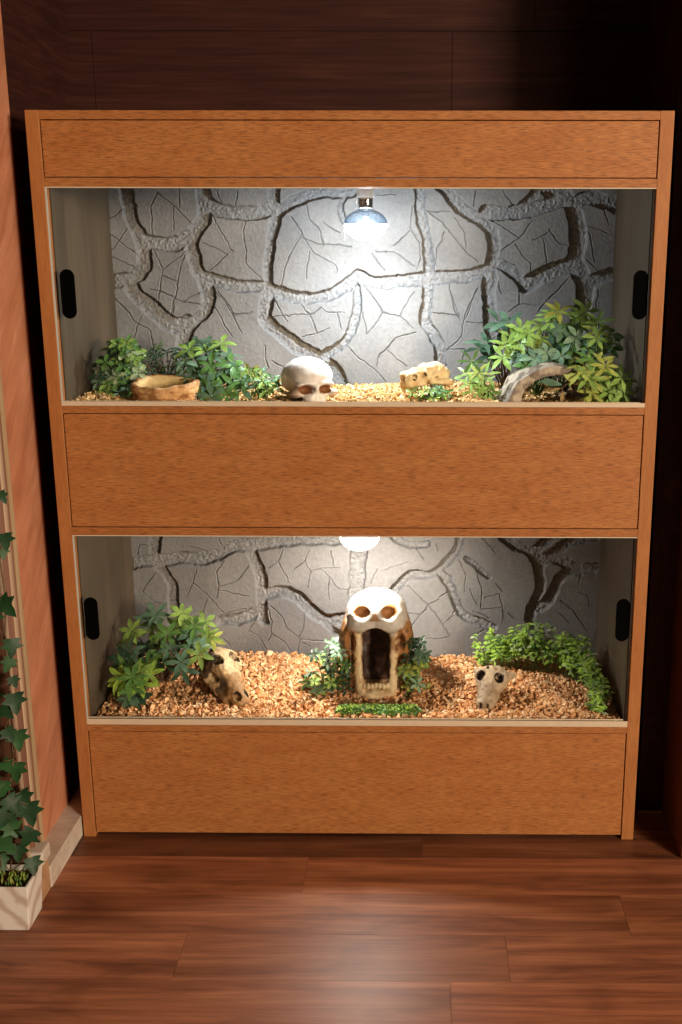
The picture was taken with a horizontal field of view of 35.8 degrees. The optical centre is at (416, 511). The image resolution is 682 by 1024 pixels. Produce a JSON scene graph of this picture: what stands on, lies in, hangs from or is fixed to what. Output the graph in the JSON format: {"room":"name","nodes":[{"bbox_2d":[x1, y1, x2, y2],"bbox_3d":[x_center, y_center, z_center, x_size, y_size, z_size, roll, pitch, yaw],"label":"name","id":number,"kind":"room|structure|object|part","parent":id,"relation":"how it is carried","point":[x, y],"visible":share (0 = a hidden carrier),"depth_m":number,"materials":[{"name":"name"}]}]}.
{"room":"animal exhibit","nodes":[
{"label":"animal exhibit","id":0,"kind":"room"},
{"bbox_2d":[0,5,68,853],"bbox_3d":[-0.900,-0.590,1.933,0.250,2.700,0.211,0,14,0],"label":"wall","id":1,"kind":"structure","parent":0,"point":[15,357],"depth_m":2.09,"materials":[{"name":"wood"}]},
{"bbox_2d":[0,366,44,863],"bbox_3d":[-0.772,-0.504,1.795,0.048,2.600,0.097,0,14,0],"label":"trim","id":2,"kind":"structure","parent":1,"relation":"attached to","point":[15,627],"depth_m":1.98,"materials":[{"name":"brown wood"}]},
{"bbox_2d":[30,842,49,865],"bbox_3d":[-0.749,0.674,2.070,0.040,0.030,0.045,0,14,0],"label":"trim","id":3,"kind":"structure","parent":1,"relation":"attached to","point":[42,848],"depth_m":2.06,"materials":[{"name":"stone"}]},
{"bbox_2d":[42,859,50,901],"bbox_3d":[-0.762,0.727,2.077,0.054,0.075,0.056,0,14,0],"label":"trim","id":4,"kind":"structure","parent":1,"relation":"attached to","point":[46,886],"depth_m":2.08,"materials":[{"name":"beige wood"}]},
{"bbox_2d":[44,786,83,886],"bbox_3d":[-0.758,0.656,2.416,0.056,0.048,0.635,0,14,0],"label":"baseboard","id":5,"kind":"structure","parent":1,"relation":"attached to","point":[68,830],"depth_m":2.23,"materials":[{"name":"stone"}]},
{"bbox_2d":[0,0,79,801],"bbox_3d":[-0.833,-0.661,2.221,0.120,2.700,0.384,0,14,0],"label":"wall","id":6,"kind":"structure","parent":0,"point":[35,32],"depth_m":2.17,"materials":[{"name":"brown wood"}]},
{"bbox_2d":[0,808,681,1023],"bbox_3d":[-0.134,0.918,1.469,3.200,0.002,2.900,0,14,0],"label":"floor","id":7,"kind":"structure","parent":0,"point":[134,927],"depth_m":1.97,"materials":[{"name":"laminate"}]},
{"bbox_2d":[0,864,41,929],"bbox_3d":[-0.804,0.730,2.002,0.162,0.105,0.078,0,14,0],"label":"planter","id":8,"kind":"object","parent":7,"relation":"on","point":[20,893],"visible":0.98,"depth_m":1.98,"materials":[{"name":"white stone"}]},
{"bbox_2d":[0,489,44,875],"bbox_3d":[-0.754,0.288,1.883,0.122,0.837,0.065,0,14,0],"label":"ivy vine","id":9,"kind":"object","parent":8,"relation":"in","point":[9,806],"visible":1,"depth_m":1.94,"materials":[{"name":"green plant"}]},
{"bbox_3d":[-0.757,0.286,1.891,0.085,0.837,0.042,0,14,0],"label":"stem","id":10,"kind":"part","parent":9,"relation":"part of","materials":[{"name":"green plant"}]},
{"bbox_2d":[24,110,674,839],"bbox_3d":[-0.124,-0.067,2.329,1.200,1.497,0.442,0,14,0],"label":"cabinet","id":11,"kind":"object","parent":7,"relation":"on","point":[173,227],"visible":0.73,"depth_m":2.25,"materials":[{"name":"brown wood"}]},
{"bbox_3d":[-0.711,-0.069,2.333,0.026,1.497,0.442,0,14,0],"label":"panel","id":12,"kind":"part","parent":11,"relation":"part of","materials":[{"name":"brown wood"}]},
{"bbox_3d":[-0.670,-0.419,2.019,0.028,0.094,0.002,0,14,0],"label":"finger pull","id":13,"kind":"part","parent":11,"relation":"part of","materials":[{"name":"black plastic"}]},
{"bbox_3d":[-0.673,0.221,2.178,0.028,0.094,0.002,0,14,0],"label":"finger pull","id":14,"kind":"part","parent":11,"relation":"part of","materials":[{"name":"black plastic"}]},
{"bbox_3d":[0.156,-0.413,2.029,0.586,0.407,0.004,0,14,0],"label":"glass door","id":15,"kind":"part","parent":11,"relation":"part of","materials":[{"name":"clear glass"}]},
{"bbox_2d":[70,378,625,401],"bbox_3d":[-0.124,-0.253,2.271,1.140,0.044,0.378,0,14,0],"label":"bedding","id":16,"kind":"object","parent":11,"relation":"in","point":[383,392],"visible":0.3,"depth_m":2.20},
{"bbox_2d":[88,334,146,398],"bbox_3d":[-0.622,-0.299,2.208,0.130,0.147,0.124,0,14,0],"label":"bush","id":17,"kind":"object","parent":16,"relation":"on","point":[120,351],"visible":0.94,"depth_m":2.18,"materials":[{"name":"green plant"}]},
{"bbox_3d":[-0.623,-0.296,2.208,0.101,0.121,0.091,0,14,0],"label":"stem","id":18,"kind":"part","parent":17,"relation":"part of","materials":[{"name":"green plant"}]},
{"bbox_2d":[141,341,187,375],"bbox_3d":[-0.545,-0.311,2.271,0.132,0.110,0.085,0,14,0],"label":"fern sprig","id":19,"kind":"object","parent":16,"relation":"on","point":[159,368],"visible":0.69,"depth_m":2.27,"materials":[{"name":"green plant"}]},
{"bbox_2d":[131,374,199,400],"bbox_3d":[-0.515,-0.252,2.160,0.139,0.053,0.103,0,14,0],"label":"bowl","id":20,"kind":"object","parent":16,"relation":"on","point":[157,387],"visible":0.84,"depth_m":2.13,"materials":[{"name":"plastic"}]},
{"bbox_2d":[169,334,255,400],"bbox_3d":[-0.426,-0.294,2.198,0.149,0.149,0.187,-12,18,-40],"label":"leafy plant","id":21,"kind":"object","parent":16,"relation":"on","point":[211,384],"visible":0.98,"depth_m":2.18,"materials":[{"name":"green plant"}]},
{"bbox_3d":[-0.425,-0.292,2.191,0.086,0.113,0.133,-12,18,-39],"label":"stem","id":22,"kind":"part","parent":21,"relation":"part of","materials":[{"name":"green plant"}]},
{"bbox_2d":[233,363,283,398],"bbox_3d":[-0.323,-0.272,2.187,0.119,0.077,0.103,0,14,0],"label":"trailing plant","id":23,"kind":"object","parent":16,"relation":"on","point":[258,379],"visible":0.95,"depth_m":2.16,"materials":[{"name":"green plant"}]},
{"bbox_3d":[-0.322,-0.266,2.187,0.072,0.064,0.076,-2,14,-10],"label":"stem","id":24,"kind":"part","parent":23,"relation":"part of","materials":[{"name":"green plant"}]},
{"bbox_2d":[281,357,337,400],"bbox_3d":[-0.223,-0.269,2.149,0.105,0.097,0.140,-5,15,-20],"label":"skull","id":25,"kind":"object","parent":16,"relation":"on","point":[308,378],"visible":0.96,"depth_m":2.10,"materials":[{"name":"plastic"}]},
{"bbox_2d":[400,361,453,393],"bbox_3d":[0.020,-0.281,2.179,0.110,0.061,0.069,-8,16,-31],"label":"skull","id":26,"kind":"object","parent":16,"relation":"on","point":[436,373],"visible":0.94,"depth_m":2.16,"materials":[{"name":"plastic"}]},
{"bbox_2d":[406,384,453,401],"bbox_3d":[0.029,-0.239,2.143,0.089,0.043,0.069,-9,17,-33],"label":"sprig","id":27,"kind":"object","parent":16,"relation":"on","point":[434,393],"visible":0.96,"depth_m":2.13,"materials":[{"name":"green plant"}]},
{"bbox_3d":[0.030,-0.239,2.150,0.067,0.031,0.053,5,15,21],"label":"stem","id":28,"kind":"part","parent":27,"relation":"part of","materials":[{"name":"green plant"}]},
{"bbox_2d":[453,349,501,399],"bbox_3d":[0.134,-0.274,2.176,0.118,0.126,0.095,0,14,0],"label":"grassy plant","id":29,"kind":"object","parent":16,"relation":"on","point":[478,372],"visible":0.96,"depth_m":2.16,"materials":[{"name":"green plant"}]},
{"bbox_3d":[0.134,-0.274,2.184,0.058,0.083,0.064,0,14,0],"label":"stem","id":30,"kind":"part","parent":29,"relation":"part of","materials":[{"name":"green plant"}]},
{"bbox_2d":[463,308,527,388],"bbox_3d":[0.172,-0.354,2.308,0.129,0.180,0.115,8,16,30],"label":"bush","id":31,"kind":"object","parent":16,"relation":"on","point":[485,349],"visible":0.62,"depth_m":2.30,"materials":[{"name":"green plant"}]},
{"bbox_3d":[0.176,-0.341,2.312,0.077,0.153,0.037,0,14,0],"label":"stem","id":32,"kind":"part","parent":31,"relation":"part of","materials":[{"name":"green plant"}]},
{"bbox_2d":[489,299,601,394],"bbox_3d":[0.274,-0.347,2.225,0.244,0.206,0.090,0,14,0],"label":"plant","id":33,"kind":"object","parent":16,"relation":"on","point":[518,332],"visible":0.7,"depth_m":2.21,"materials":[{"name":"green plant"}]},
{"bbox_3d":[0.269,-0.337,2.237,0.174,0.181,0.060,0,14,0],"label":"stem","id":34,"kind":"part","parent":33,"relation":"part of","materials":[{"name":"green plant"}]},
{"bbox_2d":[495,362,596,401],"bbox_3d":[0.268,-0.267,2.180,0.193,0.085,0.133,-1,14,-6],"label":"log hide","id":35,"kind":"object","parent":16,"relation":"on","point":[516,383],"visible":0.73,"depth_m":2.12,"materials":[{"name":"wood"}]},
{"bbox_2d":[540,373,589,401],"bbox_3d":[0.300,-0.247,2.105,0.106,0.068,0.013,-1,14,-5],"label":"plant","id":36,"kind":"object","parent":16,"relation":"on","point":[550,382],"visible":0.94,"depth_m":2.10,"materials":[{"name":"green plant"}]},
{"bbox_3d":[0.301,-0.239,2.111,0.076,0.051,0.004,-2,14,-7],"label":"stem","id":37,"kind":"part","parent":36,"relation":"part of","materials":[{"name":"brown plant"}]},
{"bbox_2d":[509,321,625,392],"bbox_3d":[0.317,-0.324,2.224,0.251,0.162,0.131,0,14,0],"label":"bush","id":38,"kind":"object","parent":16,"relation":"on","point":[564,338],"visible":0.73,"depth_m":2.18,"materials":[{"name":"green plant"}]},
{"bbox_2d":[564,310,636,401],"bbox_3d":[0.369,-0.306,2.139,0.147,0.200,0.142,0,14,0],"label":"plant","id":39,"kind":"object","parent":16,"relation":"on","point":[601,385],"visible":0.96,"depth_m":2.11,"materials":[{"name":"green plant"}]},
{"bbox_3d":[0.372,-0.305,2.150,0.089,0.162,0.122,0,14,0],"label":"stem","id":40,"kind":"part","parent":39,"relation":"part of","materials":[{"name":"green plant"}]},
{"bbox_3d":[-0.123,-0.785,2.151,1.148,0.016,0.442,0,14,0],"label":"panel","id":41,"kind":"part","parent":11,"relation":"part of","materials":[{"name":"brown wood"}]},
{"bbox_3d":[-0.124,-0.677,1.960,1.144,0.100,0.016,0,14,0],"label":"fascia panel","id":42,"kind":"part","parent":11,"relation":"part of","materials":[{"name":"brown wood"}]},
{"bbox_3d":[-0.125,-0.619,1.976,1.148,0.016,0.022,0,14,0],"label":"rail","id":43,"kind":"part","parent":11,"relation":"part of","materials":[{"name":"brown wood"}]},
{"bbox_3d":[-0.126,-0.203,2.079,1.148,0.014,0.022,0,14,0],"label":"rail","id":44,"kind":"part","parent":11,"relation":"part of","materials":[{"name":"brown wood"}]},
{"bbox_3d":[-0.126,-0.082,2.108,1.144,0.230,0.016,0,14,0],"label":"fascia panel","id":45,"kind":"part","parent":11,"relation":"part of","materials":[{"name":"brown wood"}]},
{"bbox_3d":[-0.126,0.038,2.139,1.148,0.016,0.022,0,14,0],"label":"rail","id":46,"kind":"part","parent":11,"relation":"part of","materials":[{"name":"brown wood"}]},
{"bbox_3d":[-0.127,0.459,2.243,1.148,0.016,0.022,0,14,0],"label":"rail","id":47,"kind":"part","parent":11,"relation":"part of","materials":[{"name":"brown wood"}]},
{"bbox_3d":[-0.406,-0.412,2.022,0.586,0.407,0.004,0,14,0],"label":"glass door","id":48,"kind":"part","parent":11,"relation":"part of","materials":[{"name":"clear glass"}]},
{"bbox_3d":[-0.127,0.584,2.272,1.144,0.239,0.016,0,14,0],"label":"fascia panel","id":49,"kind":"part","parent":11,"relation":"part of","materials":[{"name":"brown wood"}]},
{"bbox_2d":[96,649,620,718],"bbox_3d":[-0.126,0.399,2.432,1.140,0.048,0.378,0,14,0],"label":"bedding","id":50,"kind":"object","parent":11,"relation":"in","point":[271,679],"depth_m":2.35,"materials":[{"name":"wood"}]},
{"bbox_2d":[107,601,225,710],"bbox_3d":[-0.554,0.323,2.332,0.252,0.213,0.206,0,14,0],"label":"bush","id":51,"kind":"object","parent":50,"relation":"on","point":[135,688],"visible":1,"depth_m":2.32,"materials":[{"name":"green plant"}]},
{"bbox_3d":[-0.554,0.331,2.337,0.190,0.182,0.198,0,14,0],"label":"stem","id":52,"kind":"part","parent":51,"relation":"part of","materials":[{"name":"green plant"}]},
{"bbox_2d":[189,655,198,683],"bbox_3d":[-0.497,0.354,2.392,0.051,0.077,0.025,2,14,6],"label":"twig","id":53,"kind":"object","parent":50,"relation":"on","point":[195,663],"visible":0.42,"depth_m":2.39,"materials":[{"name":"brown wood"}]},
{"bbox_2d":[198,647,249,708],"bbox_3d":[-0.432,0.377,2.355,0.094,0.122,0.148,-7,16,-27],"label":"skull","id":54,"kind":"object","parent":50,"relation":"on","point":[222,674],"visible":0.84,"depth_m":2.34,"materials":[{"name":"paint"}]},
{"bbox_2d":[298,637,353,696],"bbox_3d":[-0.199,0.355,2.373,0.131,0.145,0.106,0,14,0],"label":"plant","id":55,"kind":"object","parent":50,"relation":"on","point":[331,683],"visible":0.98,"depth_m":2.36,"materials":[{"name":"green plant"}]},
{"bbox_3d":[-0.199,0.356,2.372,0.098,0.120,0.082,0,14,0],"label":"stem","id":56,"kind":"part","parent":55,"relation":"part of","materials":[{"name":"green plant"}]},
{"bbox_2d":[339,587,412,700],"bbox_3d":[-0.091,0.302,2.402,0.169,0.259,0.168,0,14,0],"label":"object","id":57,"kind":"object","parent":50,"relation":"on","point":[377,616],"visible":0.96,"depth_m":2.35,"materials":[{"name":"plastic"}]},
{"bbox_3d":[-0.082,0.428,2.276,0.193,0.029,0.053,0,14,0],"label":"moss strip","id":58,"kind":"part","parent":50,"relation":"part of","materials":[{"name":"green plant"}]},
{"bbox_2d":[397,635,431,696],"bbox_3d":[-0.004,0.348,2.378,0.089,0.154,0.092,0,14,0],"label":"plant","id":59,"kind":"object","parent":50,"relation":"on","point":[412,671],"visible":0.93,"depth_m":2.36,"materials":[{"name":"green plant"}]},
{"bbox_3d":[-0.003,0.348,2.376,0.057,0.131,0.065,0,14,0],"label":"stem","id":60,"kind":"part","parent":59,"relation":"part of","materials":[{"name":"green plant"}]},
{"bbox_2d":[473,665,515,711],"bbox_3d":[0.177,0.393,2.341,0.096,0.083,0.126,0,14,0],"label":"skull","id":61,"kind":"object","parent":50,"relation":"on","point":[491,680],"visible":0.96,"depth_m":2.32,"materials":[{"name":"paint"}]},
{"bbox_2d":[471,612,613,714],"bbox_3d":[0.319,0.320,2.430,0.173,0.166,0.413,-13,19,-43],"label":"plant","id":62,"kind":"object","parent":50,"relation":"on","point":[573,659],"visible":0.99,"depth_m":2.47,"materials":[{"name":"green plant"}]},
{"bbox_2d":[341,537,377,540],"bbox_3d":[-0.126,0.000,2.324,0.090,0.174,0.090,0,14,0],"label":"heat lamp","id":63,"kind":"object","parent":11,"relation":"hanging from","point":[346,538],"visible":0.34,"depth_m":2.30,"materials":[{"name":"white ceramic"}]},
{"bbox_2d":[345,189,386,224],"bbox_3d":[-0.105,-0.648,2.163,0.090,0.174,0.090,0,14,0],"label":"heat lamp","id":64,"kind":"object","parent":11,"relation":"hanging from","point":[365,215],"visible":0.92,"depth_m":2.15,"materials":[{"name":"silver metal"}]},
{"bbox_2d":[357,189,373,197],"bbox_3d":[-0.105,-0.690,2.153,0.036,0.088,0.036,0,14,0],"label":"socket","id":65,"kind":"object","parent":64,"relation":"attached to","point":[361,193],"depth_m":2.15,"materials":[{"name":"white ceramic"}]},
{"bbox_3d":[0.428,0.225,2.181,0.028,0.094,0.002,0,14,0],"label":"finger pull","id":66,"kind":"part","parent":11,"relation":"part of","materials":[{"name":"black plastic"}]},
{"bbox_3d":[0.431,-0.418,2.022,0.028,0.094,0.002,0,14,0],"label":"finger pull","id":67,"kind":"part","parent":11,"relation":"part of","materials":[{"name":"black plastic"}]},
{"bbox_3d":[0.463,-0.065,2.325,0.026,1.497,0.442,0,14,0],"label":"panel","id":68,"kind":"part","parent":11,"relation":"part of","materials":[{"name":"brown wood"}]},
{"bbox_2d":[65,0,649,110],"bbox_3d":[-0.171,-0.712,2.429,1.900,2.700,0.054,0,14,0],"label":"wall","id":69,"kind":"structure","parent":0,"point":[426,55],"depth_m":2.33,"materials":[{"name":"brown wood"}]},
{"bbox_2d":[635,0,681,811],"bbox_3d":[0.693,-0.662,2.238,0.368,2.700,0.329,0,14,0],"label":"wall","id":70,"kind":"structure","parent":0,"point":[664,57],"depth_m":2.23,"materials":[{"name":"brown wood"}]},
{"bbox_2d":[638,810,661,812],"bbox_3d":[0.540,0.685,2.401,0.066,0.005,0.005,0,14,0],"label":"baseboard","id":71,"kind":"structure","parent":70,"relation":"attached to","point":[639,811],"depth_m":2.40,"materials":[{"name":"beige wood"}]},
{"bbox_2d":[662,501,681,856],"bbox_3d":[0.618,-0.551,1.998,0.114,2.600,0.192,0,14,0],"label":"trim","id":72,"kind":"structure","parent":70,"relation":"attached to","point":[672,782],"depth_m":2.26,"materials":[{"name":"brown wood"}]}
]}

